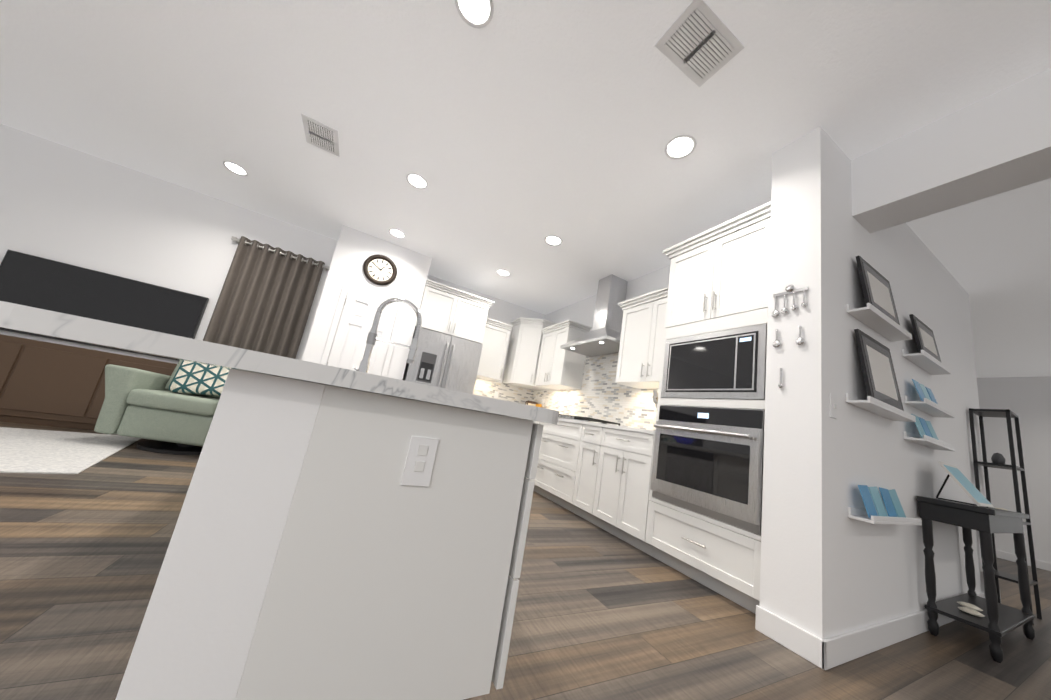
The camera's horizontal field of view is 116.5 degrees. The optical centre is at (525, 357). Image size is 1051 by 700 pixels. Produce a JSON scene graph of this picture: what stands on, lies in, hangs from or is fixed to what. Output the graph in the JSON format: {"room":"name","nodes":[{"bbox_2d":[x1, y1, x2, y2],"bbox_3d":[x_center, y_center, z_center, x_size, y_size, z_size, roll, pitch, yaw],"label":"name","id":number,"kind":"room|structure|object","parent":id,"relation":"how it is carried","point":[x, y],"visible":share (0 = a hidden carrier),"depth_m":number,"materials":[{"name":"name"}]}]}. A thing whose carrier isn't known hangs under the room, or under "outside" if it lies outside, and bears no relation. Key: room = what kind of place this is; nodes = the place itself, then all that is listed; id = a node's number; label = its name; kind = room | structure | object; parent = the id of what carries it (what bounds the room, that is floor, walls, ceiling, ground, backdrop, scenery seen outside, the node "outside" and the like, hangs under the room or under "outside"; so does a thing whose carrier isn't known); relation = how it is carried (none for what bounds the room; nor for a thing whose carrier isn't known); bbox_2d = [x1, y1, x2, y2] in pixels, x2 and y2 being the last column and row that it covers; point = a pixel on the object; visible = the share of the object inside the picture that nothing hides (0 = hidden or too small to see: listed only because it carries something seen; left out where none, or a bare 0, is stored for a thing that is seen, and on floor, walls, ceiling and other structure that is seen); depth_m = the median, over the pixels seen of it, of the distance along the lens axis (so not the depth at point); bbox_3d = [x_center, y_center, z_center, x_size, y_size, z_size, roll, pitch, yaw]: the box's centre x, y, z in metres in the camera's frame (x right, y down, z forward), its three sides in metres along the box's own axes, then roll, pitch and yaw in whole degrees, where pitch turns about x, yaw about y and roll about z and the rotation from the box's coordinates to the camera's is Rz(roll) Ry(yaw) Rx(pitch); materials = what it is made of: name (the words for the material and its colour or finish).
{"room":"kitchen","nodes":[
{"label":"kitchen","id":0,"kind":"room"},
{"bbox_2d":[0,123,337,363],"bbox_3d":[-5.004,-0.842,3.204,5.110,2.790,0.100,15,-12,-26],"label":"wall","id":1,"kind":"structure","parent":0,"point":[64,204],"depth_m":3.54,"materials":[{"name":"white paint"}]},
{"bbox_2d":[0,250,208,360],"bbox_3d":[-4.402,-0.499,3.397,1.485,0.760,0.050,15,-12,-26],"label":"tv","id":2,"kind":"object","parent":1,"relation":"attached to","point":[40,282],"visible":0.82,"depth_m":3.36,"materials":[{"name":"black"}]},
{"bbox_2d":[203,236,329,358],"bbox_3d":[-3.264,-0.212,3.934,1.059,2.395,0.106,15,-12,-26],"label":"curtain","id":3,"kind":"object","parent":1,"relation":"attached to","point":[265,299],"visible":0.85,"depth_m":4.01,"materials":[{"name":"fabric"}]},
{"bbox_2d":[302,225,431,379],"bbox_3d":[-2.164,-0.140,4.298,1.110,2.790,0.650,15,-12,-26],"label":"wall","id":4,"kind":"structure","parent":0,"point":[355,249],"depth_m":4.13,"materials":[{"name":"white paint"}]},
{"bbox_2d":[320,281,405,376],"bbox_3d":[-2.071,0.162,3.938,0.731,2.101,0.016,15,-12,-26],"label":"door frame","id":5,"kind":"structure","parent":4,"relation":"attached to","point":[335,322],"depth_m":4.03,"materials":[{"name":"white wood"}]},
{"bbox_2d":[327,288,398,375],"bbox_3d":[-2.062,0.187,3.902,0.593,2.018,0.079,15,-12,-26],"label":"pantry door","id":6,"kind":"structure","parent":4,"relation":"in","point":[359,311],"depth_m":4.00,"materials":[{"name":"white wood"}]},
{"bbox_2d":[363,254,396,284],"bbox_3d":[-1.858,-1.130,4.168,0.400,0.400,0.040,15,-12,-26],"label":"wall clock","id":7,"kind":"object","parent":4,"relation":"attached to","point":[378,269],"visible":0.98,"depth_m":4.17,"materials":[{"name":"brown metal"}]},
{"bbox_2d":[426,275,544,382],"bbox_3d":[-1.310,0.170,5.139,3.470,2.790,0.100,15,-12,-26],"label":"wall","id":8,"kind":"structure","parent":0,"point":[500,310],"depth_m":5.65,"materials":[{"name":"white paint"}]},
{"bbox_2d":[414,279,494,343],"bbox_3d":[-1.259,0.265,4.708,1.000,2.460,0.689,15,-12,-26],"label":"upper cabinet","id":9,"kind":"object","parent":8,"relation":"attached to","point":[450,311],"visible":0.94,"depth_m":4.59,"materials":[{"name":"white wood"}]},
{"bbox_2d":[477,318,512,380],"bbox_3d":[-0.602,-0.130,5.258,0.530,0.910,0.399,15,-12,-26],"label":"upper cabinet","id":10,"kind":"object","parent":8,"relation":"attached to","point":[496,336],"visible":0.73,"depth_m":5.15,"materials":[{"name":"white wood"}]},
{"bbox_2d":[473,377,532,403],"bbox_3d":[-0.476,0.641,5.467,1.290,0.458,0.008,15,-12,-26],"label":"tile backsplash","id":11,"kind":"structure","parent":8,"relation":"attached to","point":[483,387],"depth_m":5.51,"materials":[{"name":"tile"}]},
{"bbox_2d":[0,422,1050,699],"bbox_3d":[1.108,1.333,1.389,15.200,0.060,9.600,15,-12,-26],"label":"floor","id":12,"kind":"structure","parent":0,"point":[600,614],"depth_m":1.42,"materials":[{"name":"brown wood"}]},
{"bbox_2d":[0,427,141,473],"bbox_3d":[-4.520,0.405,1.793,3.000,0.008,1.580,18,-14,-38],"label":"rug","id":13,"kind":"object","parent":12,"relation":"on","point":[40,451],"visible":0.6,"depth_m":2.48,"materials":[{"name":"fabric"}]},
{"bbox_2d":[0,334,176,429],"bbox_3d":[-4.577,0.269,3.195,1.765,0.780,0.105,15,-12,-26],"label":"tv stand","id":14,"kind":"object","parent":12,"relation":"on","point":[42,383],"visible":0.56,"depth_m":3.15,"materials":[{"name":"brown wood"}]},
{"bbox_2d":[94,360,229,454],"bbox_3d":[-3.226,0.393,3.254,1.181,1.009,0.720,12,-11,-10],"label":"armchair","id":15,"kind":"object","parent":12,"relation":"on","point":[174,412],"visible":0.48,"depth_m":2.91,"materials":[{"name":"fabric"}]},
{"bbox_2d":[168,360,229,396],"bbox_3d":[-3.125,0.136,3.218,0.490,0.470,0.100,6,-28,-13],"label":"pillow","id":16,"kind":"object","parent":15,"relation":"on","point":[191,377],"depth_m":3.12,"materials":[{"name":"fabric"}]},
{"bbox_2d":[115,368,543,699],"bbox_3d":[-0.904,0.625,1.869,0.840,0.819,2.510,15,-12,-26],"label":"kitchen island","id":17,"kind":"object","parent":12,"relation":"on","point":[328,542],"visible":1,"depth_m":0.74,"materials":[{"name":"white paint"}]},
{"bbox_2d":[0,301,558,424],"bbox_3d":[-0.986,0.171,1.896,1.150,0.040,2.640,15,-12,-26],"label":"island countertop","id":18,"kind":"structure","parent":17,"relation":"on","point":[23,318],"depth_m":0.64,"materials":[{"name":"stone"}]},
{"bbox_2d":[353,297,421,372],"bbox_3d":[-0.758,-0.081,1.809,0.284,0.489,0.270,15,-12,-26],"label":"island faucet","id":19,"kind":"object","parent":18,"relation":"on","point":[372,338],"visible":0.92,"depth_m":1.71,"materials":[{"name":"silver metal"}]},
{"bbox_2d":[402,328,482,393],"bbox_3d":[-1.301,0.589,4.548,0.900,1.760,0.816,15,-12,-26],"label":"refrigerator","id":20,"kind":"object","parent":12,"relation":"on","point":[445,361],"visible":0.42,"depth_m":4.33,"materials":[{"name":"grey metal"}]},
{"bbox_2d":[528,421,583,513],"bbox_3d":[0.582,1.221,3.791,0.649,0.880,1.030,15,-12,-26],"label":"base cabinet","id":21,"kind":"object","parent":12,"relation":"on","point":[556,479],"depth_m":3.52,"materials":[{"name":"white wood"}]},
{"bbox_2d":[576,424,607,524],"bbox_3d":[0.878,1.163,3.227,0.649,0.880,0.365,15,-12,-26],"label":"base cabinet","id":22,"kind":"object","parent":12,"relation":"on","point":[598,476],"depth_m":3.07,"materials":[{"name":"white wood"}]},
{"bbox_2d":[596,428,653,555],"bbox_3d":[1.060,1.127,2.879,0.649,0.880,0.655,15,-12,-26],"label":"base cabinet","id":23,"kind":"object","parent":12,"relation":"on","point":[622,506],"depth_m":2.67,"materials":[{"name":"white wood"}]},
{"bbox_2d":[558,418,654,434],"bbox_3d":[0.519,0.803,4.116,0.671,0.030,3.279,15,-12,-26],"label":"countertop","id":24,"kind":"structure","parent":23,"relation":"on","point":[613,426],"depth_m":2.92,"materials":[{"name":"stone"}]},
{"bbox_2d":[525,400,541,406],"bbox_3d":[0.129,0.841,5.382,0.180,0.239,0.280,15,-12,-26],"label":"cookbooks","id":25,"kind":"object","parent":24,"relation":"on","point":[531,403],"visible":0.38,"depth_m":5.41,"materials":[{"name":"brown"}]},
{"bbox_2d":[558,414,619,425],"bbox_3d":[0.670,0.742,3.885,0.500,0.050,0.870,15,-12,-26],"label":"cooktop","id":26,"kind":"object","parent":24,"relation":"in","point":[586,419],"visible":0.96,"depth_m":3.65,"materials":[{"name":"silver metal"}]},
{"bbox_2d":[645,201,770,613],"bbox_3d":[1.506,0.291,2.376,0.699,2.460,0.893,15,-12,-26],"label":"tall cabinet","id":27,"kind":"object","parent":12,"relation":"on","point":[719,277],"visible":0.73,"depth_m":2.22,"materials":[{"name":"white wood"}]},
{"bbox_2d":[650,405,764,534],"bbox_3d":[1.333,0.713,2.241,0.561,0.682,0.731,15,-12,-26],"label":"wall oven","id":28,"kind":"object","parent":27,"relation":"in","point":[707,461],"visible":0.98,"depth_m":2.06,"materials":[{"name":"silver metal"}]},
{"bbox_2d":[661,323,766,399],"bbox_3d":[1.408,0.086,2.345,0.334,0.471,0.731,15,-12,-26],"label":"microwave","id":29,"kind":"object","parent":27,"relation":"in","point":[728,364],"visible":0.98,"depth_m":2.20,"materials":[{"name":"black glass"}]},
{"bbox_2d":[916,496,1034,662],"bbox_3d":[2.884,1.341,2.063,0.950,0.770,0.288,15,-12,-26],"label":"console table","id":30,"kind":"object","parent":12,"relation":"on","point":[998,621],"visible":0.94,"depth_m":1.95,"materials":[{"name":"black wood"}]},
{"bbox_2d":[936,461,994,507],"bbox_3d":[2.800,0.812,2.100,0.340,0.235,0.205,15,-12,-26],"label":"book","id":31,"kind":"object","parent":30,"relation":"on","point":[968,487],"visible":1,"depth_m":2.06,"materials":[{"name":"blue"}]},
{"bbox_2d":[957,602,984,616],"bbox_3d":[2.635,1.499,1.923,0.100,0.026,0.095,15,-12,-26],"label":"shell","id":32,"kind":"object","parent":30,"relation":"on","point":[969,608],"depth_m":1.93,"materials":[{"name":"beige ceramic"}]},
{"bbox_2d":[969,408,1041,624],"bbox_3d":[3.897,1.222,2.654,0.340,1.560,0.200,15,-12,-26],"label":"etagere","id":33,"kind":"object","parent":12,"relation":"on","point":[1008,414],"visible":0.62,"depth_m":2.67,"materials":[{"name":"black metal"}]},
{"bbox_2d":[991,453,1007,510],"bbox_3d":[3.916,1.045,2.682,0.095,0.520,0.067,15,-12,-26],"label":"figurine","id":34,"kind":"object","parent":33,"relation":"on","point":[998,458],"visible":0.54,"depth_m":2.71,"materials":[{"name":"grey"}]},
{"bbox_2d":[0,0,1050,377],"bbox_3d":[1.585,-1.436,1.925,15.200,0.080,9.600,15,-12,-26],"label":"ceiling","id":35,"kind":"structure","parent":0,"point":[514,134],"depth_m":2.27,"materials":[{"name":"white paint"}]},
{"bbox_2d":[223,161,247,175],"bbox_3d":[-2.925,-1.906,3.282,0.198,0.006,0.198,2,-13,36],"label":"recessed light","id":36,"kind":"object","parent":35,"relation":"in","point":[236,169],"depth_m":3.28,"materials":[{"name":"white glass"}]},
{"bbox_2d":[301,113,339,156],"bbox_3d":[-1.667,-1.807,2.661,0.250,0.010,0.320,15,-12,-26],"label":"ceiling vent","id":37,"kind":"object","parent":35,"relation":"in","point":[318,134],"visible":1,"depth_m":2.64,"materials":[{"name":"white metal"}]},
{"bbox_2d":[389,229,404,237],"bbox_3d":[-1.585,-1.533,4.014,0.198,0.006,0.198,2,-13,36],"label":"recessed light","id":38,"kind":"object","parent":35,"relation":"in","point":[394,232],"depth_m":4.01,"materials":[{"name":"white"}]},
{"bbox_2d":[406,173,427,188],"bbox_3d":[-1.001,-1.628,3.004,0.198,0.006,0.198,17,-13,-34],"label":"recessed light","id":39,"kind":"object","parent":35,"relation":"in","point":[417,181],"depth_m":3.00,"materials":[{"name":"white"}]},
{"bbox_2d":[455,0,493,28],"bbox_3d":[-0.257,-1.766,1.628,0.198,0.006,0.198,17,-13,-34],"label":"recessed light","id":40,"kind":"object","parent":35,"relation":"in","point":[478,14],"depth_m":1.65,"materials":[{"name":"white"}]},
{"bbox_2d":[496,269,509,275],"bbox_3d":[-0.313,-1.200,4.601,0.198,0.006,0.198,2,-13,36],"label":"recessed light","id":41,"kind":"object","parent":35,"relation":"in","point":[501,272],"depth_m":4.59,"materials":[{"name":"white plastic"}]},
{"bbox_2d":[545,235,561,245],"bbox_3d":[0.307,-1.290,3.587,0.198,0.006,0.198,6,-11,19],"label":"recessed light","id":42,"kind":"object","parent":35,"relation":"in","point":[551,240],"depth_m":3.58,"materials":[{"name":"white"}]},
{"bbox_2d":[664,135,696,159],"bbox_3d":[1.051,-1.428,2.211,0.198,0.006,0.198,2,-13,36],"label":"recessed light","id":43,"kind":"object","parent":35,"relation":"in","point":[681,146],"depth_m":2.20,"materials":[{"name":"white"}]},
{"bbox_2d":[654,0,744,87],"bbox_3d":[0.873,-1.567,1.638,0.360,0.010,0.240,15,-12,-26],"label":"ceiling vent","id":44,"kind":"object","parent":35,"relation":"in","point":[699,44],"visible":1,"depth_m":1.62,"materials":[{"name":"white metal"}]},
{"bbox_2d":[545,265,669,389],"bbox_3d":[1.126,0.373,4.021,0.100,2.790,4.090,15,-12,-26],"label":"wall","id":45,"kind":"structure","parent":0,"point":[582,311],"depth_m":4.73,"materials":[{"name":"white paint"}]},
{"bbox_2d":[502,317,556,389],"bbox_3d":[0.089,-0.064,5.465,0.660,1.090,0.660,15,-12,-26],"label":"upper cabinet","id":46,"kind":"object","parent":45,"relation":"attached to","point":[523,356],"visible":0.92,"depth_m":5.30,"materials":[{"name":"white wood"}]},
{"bbox_2d":[535,320,591,389],"bbox_3d":[0.527,-0.013,4.857,0.399,0.910,0.770,15,-12,-26],"label":"upper cabinet","id":47,"kind":"object","parent":45,"relation":"attached to","point":[559,368],"visible":1,"depth_m":4.64,"materials":[{"name":"white wood"}]},
{"bbox_2d":[529,353,658,429],"bbox_3d":[0.898,0.363,4.361,0.008,1.039,3.280,15,-12,-26],"label":"tile backsplash","id":48,"kind":"structure","parent":45,"relation":"attached to","point":[601,394],"depth_m":4.14,"materials":[{"name":"tile"}]},
{"bbox_2d":[494,391,563,406],"bbox_3d":[0.024,0.645,5.141,0.706,0.115,1.026,15,-12,-26],"label":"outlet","id":49,"kind":"object","parent":48,"relation":"attached to","point":[496,393],"visible":1,"depth_m":5.38,"materials":[{"name":"white plastic"}]},
{"bbox_2d":[560,274,627,356],"bbox_3d":[0.970,-0.574,4.132,0.500,0.965,0.910,15,-12,-26],"label":"range hood","id":50,"kind":"object","parent":45,"relation":"attached to","point":[603,336],"visible":0.98,"depth_m":4.08,"materials":[{"name":"silver metal"}]},
{"bbox_2d":[615,286,667,388],"bbox_3d":[1.347,-0.174,3.294,0.399,0.910,0.885,15,-12,-26],"label":"upper cabinet","id":51,"kind":"object","parent":45,"relation":"attached to","point":[641,345],"visible":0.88,"depth_m":3.30,"materials":[{"name":"white wood"}]},
{"bbox_2d":[759,126,985,639],"bbox_3d":[2.805,0.357,2.442,3.110,2.790,0.250,15,-12,-26],"label":"wall","id":52,"kind":"structure","parent":0,"point":[829,568],"depth_m":1.84,"materials":[{"name":"white paint"}]},
{"bbox_2d":[771,285,807,387],"bbox_3d":[1.456,-0.126,1.802,0.017,0.597,0.172,15,-12,-26],"label":"decoration","id":53,"kind":"object","parent":52,"relation":"attached to","point":[789,289],"visible":1,"depth_m":1.83,"materials":[{"name":"silver metal"}]},
{"bbox_2d":[830,393,836,418],"bbox_3d":[1.576,0.246,1.659,0.070,0.120,0.013,15,-12,-26],"label":"light switch","id":54,"kind":"object","parent":52,"relation":"attached to","point":[833,405],"visible":1,"depth_m":1.66,"materials":[{"name":"white plastic"}]},
{"bbox_2d":[846,303,955,525],"bbox_3d":[2.376,0.412,2.015,1.480,1.149,0.094,15,-12,-26],"label":"shelf","id":55,"kind":"object","parent":52,"relation":"attached to","point":[871,316],"visible":0.98,"depth_m":1.94,"materials":[{"name":"white wood"}]},
{"bbox_2d":[856,256,899,324],"bbox_3d":[2.149,-0.380,1.976,0.460,0.359,0.060,15,-12,-26],"label":"framed picture","id":56,"kind":"object","parent":55,"relation":"on","point":[877,291],"depth_m":1.94,"materials":[{"name":"black"}]},
{"bbox_2d":[854,329,903,410],"bbox_3d":[2.048,0.090,1.879,0.460,0.419,0.067,15,-12,-26],"label":"framed picture","id":57,"kind":"object","parent":55,"relation":"on","point":[880,379],"depth_m":1.85,"materials":[{"name":"black"}]},
{"bbox_2d":[858,485,905,517],"bbox_3d":[1.899,0.769,1.726,0.505,0.155,0.042,15,-12,-26],"label":"books","id":58,"kind":"object","parent":55,"relation":"on","point":[892,503],"depth_m":1.71,"materials":[{"name":"blue paper"}]},
{"bbox_2d":[912,379,936,403],"bbox_3d":[2.733,0.253,2.216,0.370,0.156,0.043,15,-12,-26],"label":"books","id":59,"kind":"object","parent":55,"relation":"on","point":[923,391],"depth_m":2.20,"materials":[{"name":"blue paper"}]},
{"bbox_2d":[909,314,940,361],"bbox_3d":[2.851,-0.111,2.313,0.420,0.300,0.052,15,-12,-26],"label":"framed picture","id":60,"kind":"object","parent":55,"relation":"on","point":[924,336],"depth_m":2.28,"materials":[{"name":"black"}]},
{"bbox_2d":[912,414,938,439],"bbox_3d":[2.649,0.474,2.150,0.370,0.156,0.042,15,-12,-26],"label":"books","id":61,"kind":"object","parent":55,"relation":"on","point":[924,427],"depth_m":2.15,"materials":[{"name":"blue paper"}]},
{"bbox_2d":[811,592,1000,669],"bbox_3d":[2.643,1.642,2.074,3.140,0.110,0.014,15,-12,-26],"label":"baseboard","id":62,"kind":"structure","parent":52,"relation":"attached to","point":[831,652],"depth_m":1.58,"materials":[{"name":"white wood"}]},
{"bbox_2d":[851,68,1050,232],"bbox_3d":[3.276,-1.260,0.032,0.270,0.405,4.730,15,-12,-26],"label":"header beam","id":63,"kind":"structure","parent":0,"point":[999,142],"depth_m":1.70,"materials":[{"name":"white paint"}]},
{"bbox_2d":[977,376,1050,562],"bbox_3d":[7.676,1.653,4.801,0.100,2.790,9.600,15,-12,-26],"label":"wall","id":64,"kind":"structure","parent":0,"point":[1027,400],"depth_m":4.96,"materials":[{"name":"white paint"}]},
{"bbox_2d":[996,550,1050,570],"bbox_3d":[6.346,3.144,6.540,0.014,0.110,4.830,15,-12,-26],"label":"baseboard","id":65,"kind":"structure","parent":64,"relation":"attached to","point":[999,554],"depth_m":4.80,"materials":[{"name":"white wood"}]},
{"bbox_3d":[1.220,0.615,2.939,0.124,0.125,0.124,15,-12,-26],"label":"utensil crock","id":66,"kind":"object","parent":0,"visible":0},
{"bbox_2d":[652,390,657,408],"bbox_3d":[1.252,0.479,2.959,0.142,0.381,0.187,15,-12,-26],"label":"utensils","id":67,"kind":"object","parent":66,"relation":"in","point":[655,397],"visible":0.25,"depth_m":3.00,"materials":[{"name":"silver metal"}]}
]}

